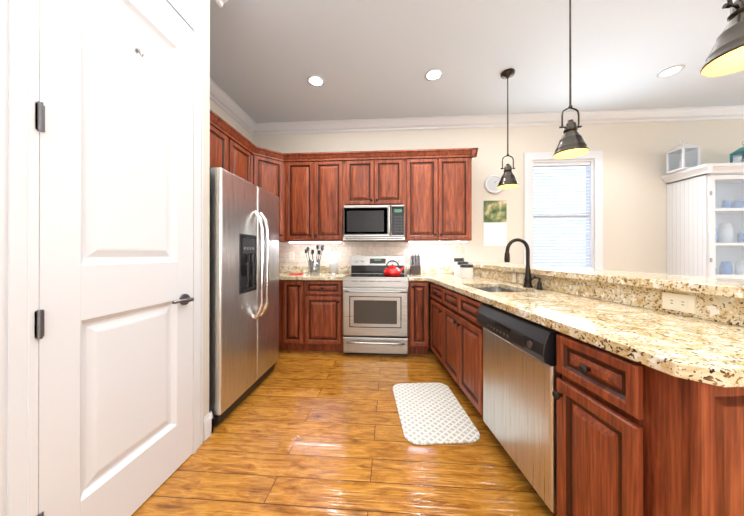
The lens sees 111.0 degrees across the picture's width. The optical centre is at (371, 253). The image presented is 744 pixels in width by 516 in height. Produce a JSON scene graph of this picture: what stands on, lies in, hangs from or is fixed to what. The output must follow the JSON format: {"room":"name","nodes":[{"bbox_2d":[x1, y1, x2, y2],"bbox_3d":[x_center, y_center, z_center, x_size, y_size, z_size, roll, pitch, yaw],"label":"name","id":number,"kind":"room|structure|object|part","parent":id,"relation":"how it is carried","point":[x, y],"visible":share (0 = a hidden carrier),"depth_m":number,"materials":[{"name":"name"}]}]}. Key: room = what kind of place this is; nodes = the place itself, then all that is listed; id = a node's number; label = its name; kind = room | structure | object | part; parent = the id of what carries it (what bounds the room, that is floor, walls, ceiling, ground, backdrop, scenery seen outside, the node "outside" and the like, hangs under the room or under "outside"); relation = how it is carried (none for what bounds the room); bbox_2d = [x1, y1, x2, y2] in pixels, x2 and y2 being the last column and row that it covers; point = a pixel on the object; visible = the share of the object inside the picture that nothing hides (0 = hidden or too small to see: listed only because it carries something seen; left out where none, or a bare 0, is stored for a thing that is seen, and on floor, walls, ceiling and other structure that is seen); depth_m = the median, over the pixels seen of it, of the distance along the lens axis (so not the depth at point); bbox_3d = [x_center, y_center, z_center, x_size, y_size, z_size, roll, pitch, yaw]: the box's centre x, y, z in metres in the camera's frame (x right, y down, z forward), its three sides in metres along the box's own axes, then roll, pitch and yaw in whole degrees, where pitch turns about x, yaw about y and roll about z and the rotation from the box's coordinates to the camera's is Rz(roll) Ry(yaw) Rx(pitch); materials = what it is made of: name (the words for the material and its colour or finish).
{"room":"kitchen","nodes":[
{"label":"kitchen","id":0,"kind":"room"},
{"bbox_2d":[172,0,195,27],"bbox_3d":[-1.300,-0.334,-0.670,0.120,3.050,4.510,0,0,4],"label":"wall","id":1,"kind":"structure","parent":0,"point":[187,8],"depth_m":1.52,"materials":[{"name":"beige paint"}]},
{"bbox_2d":[0,0,203,515],"bbox_3d":[-1.158,-0.080,1.194,0.146,2.550,0.860,0,0,4],"label":"door frame","id":2,"kind":"structure","parent":1,"relation":"attached to","point":[19,167],"depth_m":0.82,"materials":[{"name":"white wood"}]},
{"bbox_2d":[34,0,193,515],"bbox_3d":[-1.079,-0.035,1.181,0.102,2.445,0.684,0,0,4],"label":"pantry door","id":3,"kind":"structure","parent":1,"relation":"in","point":[114,123],"depth_m":1.09,"materials":[{"name":"white wood"}]},
{"bbox_2d":[215,0,227,7],"bbox_3d":[-1.181,-1.797,-0.562,0.105,0.125,4.735,0,0,4],"label":"crown molding","id":4,"kind":"structure","parent":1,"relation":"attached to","point":[220,2],"depth_m":1.79,"materials":[{"name":"white"}]},
{"bbox_2d":[196,0,209,417],"bbox_3d":[-1.484,-0.329,1.663,0.810,3.050,0.120,0,0,4],"label":"wall","id":5,"kind":"structure","parent":0,"point":[203,18],"depth_m":1.67,"materials":[{"name":"beige paint"}]},
{"bbox_2d":[203,411,212,440],"bbox_3d":[2.602,1.122,0.118,7.624,0.142,6.630,0,0,4],"label":"baseboard","id":6,"kind":"structure","parent":5,"relation":"attached to","point":[207,425],"depth_m":1.66,"materials":[{"name":"white"}]},
{"bbox_2d":[210,99,252,142],"bbox_3d":[-1.879,-0.326,2.693,0.120,3.050,2.120,0,0,4],"label":"wall","id":7,"kind":"structure","parent":0,"point":[225,116],"depth_m":3.20,"materials":[{"name":"beige paint"}]},
{"bbox_2d":[210,113,229,171],"bbox_3d":[-1.684,-0.969,2.225,0.330,0.655,0.910,0,0,4],"label":"upper cabinet","id":8,"kind":"object","parent":7,"relation":"attached to","point":[219,131],"depth_m":2.50,"materials":[{"name":"brown wood"}]},
{"bbox_2d":[210,78,257,131],"bbox_3d":[-1.767,-1.789,2.689,0.105,0.125,1.880,0,0,4],"label":"crown molding","id":9,"kind":"structure","parent":7,"relation":"attached to","point":[223,100],"depth_m":3.14,"materials":[{"name":"white wood"}]},
{"bbox_2d":[230,129,253,183],"bbox_3d":[-1.637,-0.728,2.903,0.330,1.135,0.450,0,0,4],"label":"upper cabinet","id":10,"kind":"object","parent":7,"relation":"attached to","point":[241,151],"depth_m":2.88,"materials":[{"name":"brown wood"}]},
{"bbox_2d":[131,339,556,515],"bbox_3d":[1.417,1.223,0.210,10.200,0.060,6.850,0,0,4],"label":"floor","id":11,"kind":"structure","parent":0,"point":[306,433],"depth_m":1.48,"materials":[{"name":"brown wood"}]},
{"bbox_2d":[209,167,278,424],"bbox_3d":[-1.368,0.304,2.200,0.926,1.787,0.906,0,0,4],"label":"fridge","id":12,"kind":"object","parent":11,"relation":"on","point":[244,292],"visible":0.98,"depth_m":1.94,"materials":[{"name":"silver metal"}]},
{"bbox_2d":[279,280,282,349],"bbox_3d":[-1.406,0.761,3.398,0.719,0.880,0.637,0,0,4],"label":"base cabinet","id":13,"kind":"object","parent":11,"relation":"on","point":[280,281],"depth_m":3.10,"materials":[{"name":"brown wood"}]},
{"bbox_2d":[283,280,302,350],"bbox_3d":[-0.917,0.761,3.364,0.261,0.880,0.637,0,0,4],"label":"base cabinet","id":14,"kind":"object","parent":11,"relation":"on","point":[292,289],"depth_m":3.05,"materials":[{"name":"brown wood"}]},
{"bbox_2d":[303,280,342,351],"bbox_3d":[-0.555,0.761,3.339,0.465,0.880,0.637,0,0,4],"label":"base cabinet","id":15,"kind":"object","parent":11,"relation":"on","point":[310,315],"depth_m":3.03,"materials":[{"name":"brown wood"}]},
{"bbox_2d":[343,256,407,354],"bbox_3d":[0.057,0.618,3.240,0.762,1.165,0.728,0,0,4],"label":"range","id":16,"kind":"object","parent":11,"relation":"on","point":[375,310],"visible":0.98,"depth_m":2.96,"materials":[{"name":"grey metal"}]},
{"bbox_2d":[384,260,404,276],"bbox_3d":[0.273,0.185,3.144,0.264,0.198,0.224,0,0,4],"label":"kettle","id":17,"kind":"object","parent":16,"relation":"on","point":[392,271],"visible":1,"depth_m":3.07,"materials":[{"name":"red metal"}]},
{"bbox_2d":[343,280,410,352],"bbox_3d":[0.060,0.761,3.296,0.808,0.880,0.637,0,0,4],"label":"base cabinet","id":18,"kind":"object","parent":11,"relation":"on","point":[409,282],"depth_m":2.99,"materials":[{"name":"brown wood"}]},
{"bbox_2d":[279,266,350,279],"bbox_3d":[-1.044,0.250,3.367,1.445,0.140,0.651,0,0,4],"label":"countertop","id":19,"kind":"structure","parent":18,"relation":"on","point":[284,271],"depth_m":3.52,"materials":[{"name":"stone"}]},
{"bbox_2d":[305,245,323,273],"bbox_3d":[-0.784,0.085,3.498,0.257,0.390,0.257,0,0,4],"label":"utensil crock","id":20,"kind":"object","parent":19,"relation":"on","point":[310,263],"visible":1,"depth_m":3.46,"materials":[{"name":"silver glass"}]},
{"bbox_2d":[327,249,339,273],"bbox_3d":[-0.521,0.110,3.470,0.164,0.340,0.164,0,0,4],"label":"paper towel","id":21,"kind":"object","parent":19,"relation":"on","point":[333,262],"visible":1,"depth_m":3.42,"materials":[{"name":"white paper"}]},
{"bbox_2d":[411,281,428,353],"bbox_3d":[0.563,0.761,3.261,0.237,0.880,0.637,0,0,4],"label":"base cabinet","id":22,"kind":"object","parent":11,"relation":"on","point":[419,289],"depth_m":2.95,"materials":[{"name":"brown wood"}]},
{"bbox_2d":[393,382,479,444],"bbox_3d":[0.444,1.190,1.969,0.500,0.012,0.740,0,0,-3],"label":"kitchen mat","id":23,"kind":"object","parent":11,"relation":"on","point":[431,413],"visible":1,"depth_m":1.86,"materials":[{"name":"fabric"}]},
{"bbox_2d":[477,303,561,515],"bbox_3d":[1.023,0.760,1.385,0.654,0.872,0.600,0,0,-3],"label":"dishwasher","id":24,"kind":"object","parent":11,"relation":"on","point":[521,374],"visible":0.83,"depth_m":1.25,"materials":[{"name":"grey metal"}]},
{"bbox_2d":[431,283,743,515],"bbox_3d":[1.065,0.683,2.057,0.796,1.028,2.908,0,0,-3],"label":"base cabinet","id":25,"kind":"object","parent":11,"relation":"on","point":[634,438],"visible":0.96,"depth_m":0.78,"materials":[{"name":"brown wood"}]},
{"bbox_2d":[423,238,743,386],"bbox_3d":[1.263,0.193,2.049,1.251,0.629,2.961,0,0,4],"label":"countertop","id":26,"kind":"structure","parent":25,"relation":"on","point":[625,314],"depth_m":1.10,"materials":[{"name":"stone"}]},
{"bbox_2d":[410,254,420,274],"bbox_3d":[0.575,0.143,3.384,0.120,0.273,0.239,0,0,4],"label":"knife block","id":27,"kind":"object","parent":26,"relation":"on","point":[415,266],"visible":1,"depth_m":3.32,"materials":[{"name":"brown wood"}]},
{"bbox_2d":[454,258,463,274],"bbox_3d":[1.127,0.172,3.315,0.126,0.215,0.126,0,0,4],"label":"canister","id":28,"kind":"object","parent":26,"relation":"on","point":[456,260],"visible":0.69,"depth_m":3.27,"materials":[{"name":"white ceramic"}]},
{"bbox_2d":[457,262,467,275],"bbox_3d":[1.102,0.191,3.106,0.126,0.175,0.126,0,0,4],"label":"canister","id":29,"kind":"object","parent":26,"relation":"on","point":[458,268],"visible":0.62,"depth_m":3.07,"materials":[{"name":"white ceramic"}]},
{"bbox_2d":[460,264,472,277],"bbox_3d":[1.067,0.203,2.888,0.143,0.150,0.143,0,0,4],"label":"canister","id":30,"kind":"object","parent":26,"relation":"on","point":[466,270],"visible":1,"depth_m":2.83,"materials":[{"name":"white ceramic"}]},
{"bbox_2d":[477,288,515,291],"bbox_3d":[1.004,0.413,2.081,0.445,0.189,0.576,0,0,4],"label":"sink basin","id":31,"kind":"object","parent":26,"relation":"in","point":[484,289],"depth_m":2.35,"materials":[{"name":"silver metal"}]},
{"bbox_2d":[519,274,522,283],"bbox_3d":[1.305,0.223,2.238,0.009,0.085,0.045,0,0,-2],"label":"electrical outlet plate","id":32,"kind":"object","parent":26,"relation":"attached to","point":[520,275],"depth_m":2.23,"materials":[{"name":"beige plastic"}]},
{"bbox_2d":[504,238,542,289],"bbox_3d":[1.188,0.077,2.029,0.239,0.398,0.176,0,0,4],"label":"faucet","id":33,"kind":"object","parent":26,"relation":"on","point":[533,280],"depth_m":2.06,"materials":[{"name":"black metal"}]},
{"bbox_2d":[662,292,695,313],"bbox_3d":[1.363,0.220,1.139,0.010,0.075,0.115,0,0,-2],"label":"electrical outlet plate","id":34,"kind":"object","parent":26,"relation":"attached to","point":[680,302],"depth_m":1.13,"materials":[{"name":"beige plastic"}]},
{"bbox_2d":[661,162,743,278],"bbox_3d":[4.433,0.095,3.071,1.310,2.210,0.481,0,0,4],"label":"hutch","id":35,"kind":"object","parent":11,"relation":"on","point":[705,220],"visible":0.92,"depth_m":3.08,"materials":[{"name":"painted wood"},{"name":"glass"}]},
{"bbox_2d":[666,138,699,172],"bbox_3d":[3.827,-1.212,3.151,0.200,0.402,0.200,0,0,4],"label":"lantern","id":36,"kind":"object","parent":35,"relation":"on","point":[682,148],"visible":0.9,"depth_m":3.11,"materials":[{"name":"white"}]},
{"bbox_2d":[729,141,743,162],"bbox_3d":[4.525,-1.187,3.102,0.170,0.352,0.170,0,0,4],"label":"lantern","id":37,"kind":"object","parent":35,"relation":"on","point":[739,152],"visible":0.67,"depth_m":3.13,"materials":[{"name":"teal paint"}]},
{"bbox_2d":[210,0,743,122],"bbox_3d":[1.417,-1.887,0.217,10.200,0.060,6.850,0,0,4],"label":"ceiling","id":38,"kind":"structure","parent":0,"point":[371,59],"depth_m":2.41,"materials":[{"name":"white paint"}]},
{"bbox_2d":[307,75,324,86],"bbox_3d":[-0.602,-1.846,2.748,0.187,0.008,0.187,0,0,-41],"label":"recessed light","id":39,"kind":"object","parent":38,"relation":"in","point":[314,80],"depth_m":2.74,"materials":[{"name":"white"}]},
{"bbox_2d":[424,68,442,80],"bbox_3d":[0.639,-1.846,2.652,0.187,0.008,0.187,0,0,-41],"label":"recessed light","id":40,"kind":"object","parent":38,"relation":"in","point":[434,74],"depth_m":2.65,"materials":[{"name":"white"}]},
{"bbox_2d":[497,68,518,188],"bbox_3d":[1.395,-1.266,2.628,0.200,1.169,0.200,0,0,4],"label":"pendant light","id":41,"kind":"object","parent":38,"relation":"hanging from","point":[508,180],"visible":1,"depth_m":2.61,"materials":[{"name":"grey metal"}]},
{"bbox_2d":[553,0,588,158],"bbox_3d":[1.370,-1.268,1.768,0.200,1.169,0.200,0,0,4],"label":"pendant light","id":42,"kind":"object","parent":38,"relation":"hanging from","point":[572,144],"visible":1,"depth_m":1.76,"materials":[{"name":"grey metal"}]},
{"bbox_2d":[657,65,684,77],"bbox_3d":[3.037,-1.846,2.606,0.187,0.008,0.187,0,0,-41],"label":"recessed light","id":43,"kind":"object","parent":38,"relation":"in","point":[670,71],"depth_m":2.61,"materials":[{"name":"white"}]},
{"bbox_2d":[700,0,743,76],"bbox_3d":[1.315,-1.270,0.899,0.200,1.169,0.200,0,0,4],"label":"pendant light","id":44,"kind":"object","parent":38,"relation":"hanging from","point":[725,56],"visible":1,"depth_m":0.91,"materials":[{"name":"grey metal"}]},
{"bbox_2d":[253,119,743,338],"bbox_3d":[2.439,-0.324,3.516,8.620,3.050,0.120,0,0,4],"label":"wall","id":45,"kind":"structure","parent":0,"point":[634,202],"depth_m":3.41,"materials":[{"name":"beige paint"}]},
{"bbox_2d":[254,145,288,241],"bbox_3d":[-1.461,-0.726,3.421,0.608,1.135,0.608,0,0,4],"label":"upper cabinet","id":46,"kind":"object","parent":45,"relation":"attached to","point":[269,165],"depth_m":3.28,"materials":[{"name":"brown wood"}]},
{"bbox_3d":[-0.119,-1.251,2.646,2.774,0.090,1.966,0,0,4],"label":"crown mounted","id":47,"kind":"part","parent":46,"relation":"part of","materials":[{"name":"brown wood"}]},
{"bbox_2d":[286,153,346,241],"bbox_3d":[-0.749,-0.726,3.511,0.800,1.135,0.330,0,0,4],"label":"upper cabinet","id":48,"kind":"object","parent":45,"relation":"attached to","point":[315,182],"depth_m":3.35,"materials":[{"name":"brown wood"}]},
{"bbox_2d":[289,241,340,242],"bbox_3d":[-0.757,-0.148,3.394,0.700,0.020,0.035,0,0,4],"label":"under-cabinet light","id":49,"kind":"object","parent":48,"relation":"attached to","point":[340,241],"depth_m":3.38,"materials":[{"name":"white plastic"}]},
{"bbox_2d":[279,242,464,265],"bbox_3d":[-0.234,0.061,3.636,3.029,0.439,0.007,0,0,4],"label":"tile backsplash","id":50,"kind":"structure","parent":45,"relation":"attached to","point":[438,253],"depth_m":3.60,"materials":[{"name":"beige tile"}]},
{"bbox_2d":[289,252,293,259],"bbox_3d":[-1.158,0.041,3.691,0.075,0.115,0.009,0,0,4],"label":"electrical outlet plate","id":51,"kind":"object","parent":50,"relation":"attached to","point":[291,254],"depth_m":3.69,"materials":[{"name":"beige plastic"}]},
{"bbox_2d":[404,249,408,256],"bbox_3d":[0.484,0.001,3.578,0.075,0.115,0.009,0,0,4],"label":"electrical outlet plate","id":52,"kind":"object","parent":50,"relation":"attached to","point":[406,251],"depth_m":3.58,"materials":[{"name":"beige plastic"}]},
{"bbox_2d":[346,150,405,205],"bbox_3d":[0.039,-0.951,3.456,0.780,0.685,0.330,0,0,4],"label":"upper cabinet","id":53,"kind":"object","parent":45,"relation":"attached to","point":[374,177],"depth_m":3.29,"materials":[{"name":"brown wood"}]},
{"bbox_2d":[343,205,404,241],"bbox_3d":[0.034,-0.383,3.383,0.774,0.443,0.471,0,0,4],"label":"over-the-range microwave","id":54,"kind":"object","parent":53,"relation":"attached to","point":[373,223],"visible":1,"depth_m":3.19,"materials":[{"name":"grey metal"}]},
{"bbox_2d":[404,149,473,240],"bbox_3d":[0.847,-0.727,3.400,0.840,1.135,0.330,0,0,4],"label":"upper cabinet","id":55,"kind":"object","parent":45,"relation":"attached to","point":[429,189],"depth_m":3.24,"materials":[{"name":"brown wood"}]},
{"bbox_2d":[408,241,466,241],"bbox_3d":[0.839,-0.149,3.283,0.740,0.020,0.035,0,0,4],"label":"under-cabinet light","id":56,"kind":"object","parent":55,"relation":"attached to","point":[408,241],"depth_m":3.27,"materials":[{"name":"white plastic"}]},
{"bbox_2d":[484,175,502,193],"bbox_3d":[1.671,-0.939,3.508,0.260,0.260,0.196,0,0,4],"label":"clock","id":57,"kind":"object","parent":45,"relation":"attached to","point":[491,183],"visible":0.79,"depth_m":3.49,"materials":[{"name":"white plastic"}]},
{"bbox_2d":[484,200,506,245],"bbox_3d":[1.684,-0.409,3.503,0.304,0.620,0.004,0,0,4],"label":"calendar","id":58,"kind":"object","parent":45,"relation":"attached to","point":[495,223],"visible":0.93,"depth_m":3.50,"materials":[{"name":"paper"}]},
{"bbox_2d":[250,105,743,134],"bbox_3d":[2.441,-1.787,3.406,8.400,0.125,0.105,0,0,4],"label":"crown molding","id":59,"kind":"structure","parent":45,"relation":"attached to","point":[737,111],"depth_m":3.44,"materials":[{"name":"white wood"}]},
{"bbox_2d":[524,151,602,269],"bbox_3d":[2.566,-0.514,3.475,1.040,1.690,0.145,0,0,4],"label":"window","id":60,"kind":"structure","parent":45,"relation":"in","point":[595,190],"depth_m":3.45,"materials":[{"name":"white"}]},
{"bbox_2d":[534,162,589,266],"bbox_3d":[2.567,-0.516,3.481,0.730,1.423,0.043,0,0,4],"label":"window blinds","id":61,"kind":"object","parent":60,"relation":"attached to","point":[541,254],"visible":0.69,"depth_m":3.48,"materials":[{"name":"white plastic"}]}
]}

